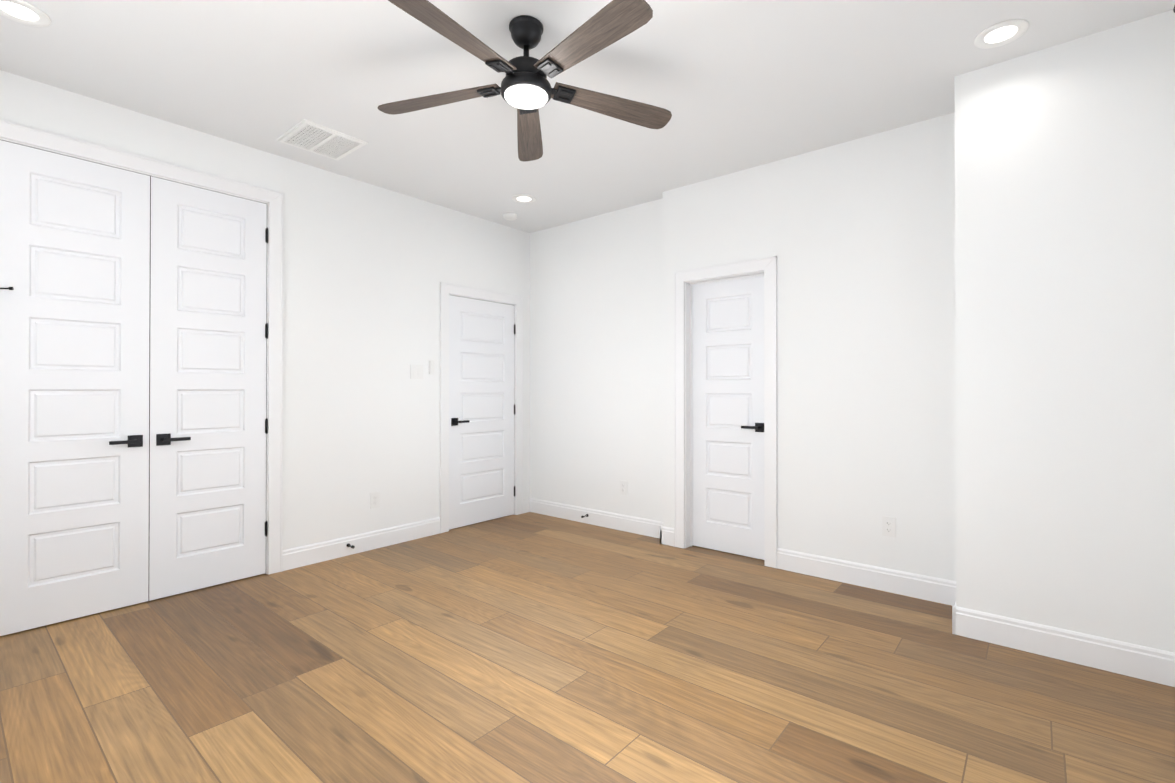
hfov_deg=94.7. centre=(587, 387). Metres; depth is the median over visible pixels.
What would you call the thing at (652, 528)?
baseboard
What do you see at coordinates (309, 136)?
ceiling vent
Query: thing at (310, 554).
baseboard
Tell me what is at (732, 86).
ceiling
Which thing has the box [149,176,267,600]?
closet door leaf
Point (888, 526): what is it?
electrical outlet
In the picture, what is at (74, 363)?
closet door leaf
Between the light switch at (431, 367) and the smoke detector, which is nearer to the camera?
the light switch at (431, 367)
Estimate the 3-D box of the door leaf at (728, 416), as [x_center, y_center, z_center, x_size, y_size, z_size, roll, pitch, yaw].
[1.035,0.213,4.002,0.610,2.024,0.093,0,0,40]
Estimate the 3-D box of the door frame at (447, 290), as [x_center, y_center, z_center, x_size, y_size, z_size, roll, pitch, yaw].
[-0.989,0.174,4.985,0.142,2.126,0.950,0,0,40]
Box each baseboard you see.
[283,517,439,570]
[523,498,673,545]
[777,548,954,603]
[947,581,955,601]
[947,602,1174,686]
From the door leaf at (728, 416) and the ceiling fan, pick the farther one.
the door leaf at (728, 416)
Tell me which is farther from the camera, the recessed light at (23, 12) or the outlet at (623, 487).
the outlet at (623, 487)
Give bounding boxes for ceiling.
[0,0,1174,232]
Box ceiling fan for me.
[378,0,671,161]
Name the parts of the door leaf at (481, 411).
handle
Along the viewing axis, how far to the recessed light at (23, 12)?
2.25 m
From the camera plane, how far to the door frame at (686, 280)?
4.07 m
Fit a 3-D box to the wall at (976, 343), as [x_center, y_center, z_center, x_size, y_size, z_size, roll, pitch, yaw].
[0.982,-0.158,3.839,4.640,2.780,0.660,0,0,40]
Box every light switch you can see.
[410,364,422,378]
[429,360,433,374]
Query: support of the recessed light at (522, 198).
in the ceiling
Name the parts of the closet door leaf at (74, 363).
handle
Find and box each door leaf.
[0,140,149,635]
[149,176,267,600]
[449,295,514,528]
[692,276,764,559]
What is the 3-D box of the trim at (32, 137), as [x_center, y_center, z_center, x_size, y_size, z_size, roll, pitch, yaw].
[-2.539,-0.037,3.124,0.142,2.532,1.404,0,0,40]
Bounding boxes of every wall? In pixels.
[0,70,529,549]
[530,9,1174,652]
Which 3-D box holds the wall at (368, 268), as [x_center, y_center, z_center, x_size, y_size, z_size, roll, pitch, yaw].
[-1.996,-0.158,3.794,0.120,2.780,4.540,0,0,40]
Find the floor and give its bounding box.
[0,512,1174,782]
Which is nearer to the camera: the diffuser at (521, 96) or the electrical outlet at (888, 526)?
the diffuser at (521, 96)
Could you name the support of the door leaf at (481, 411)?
in the wall at (368, 268)
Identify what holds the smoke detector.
attached to the ceiling
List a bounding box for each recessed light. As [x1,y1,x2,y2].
[0,0,51,26]
[512,194,535,202]
[974,19,1028,48]
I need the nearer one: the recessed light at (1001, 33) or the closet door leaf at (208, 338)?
the recessed light at (1001, 33)
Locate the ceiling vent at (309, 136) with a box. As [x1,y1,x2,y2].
[276,119,367,160]
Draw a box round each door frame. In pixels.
[439,282,522,532]
[674,256,777,567]
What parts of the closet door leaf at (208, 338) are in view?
handle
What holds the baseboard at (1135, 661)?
attached to the wall at (976, 343)
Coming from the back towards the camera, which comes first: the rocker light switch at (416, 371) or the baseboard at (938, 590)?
the rocker light switch at (416, 371)
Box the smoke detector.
[503,213,516,220]
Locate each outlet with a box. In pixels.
[370,492,379,508]
[620,480,626,494]
[882,516,895,537]
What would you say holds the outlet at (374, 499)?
attached to the wall at (368, 268)
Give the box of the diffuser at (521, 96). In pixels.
[504,84,547,109]
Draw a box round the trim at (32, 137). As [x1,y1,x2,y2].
[0,119,283,600]
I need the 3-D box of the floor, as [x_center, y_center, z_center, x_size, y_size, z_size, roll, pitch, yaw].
[-0.259,1.275,2.341,5.000,0.100,4.900,0,0,40]
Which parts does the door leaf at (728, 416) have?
door handle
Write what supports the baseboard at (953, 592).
attached to the wall at (976, 343)
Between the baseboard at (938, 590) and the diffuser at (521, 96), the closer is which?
the diffuser at (521, 96)

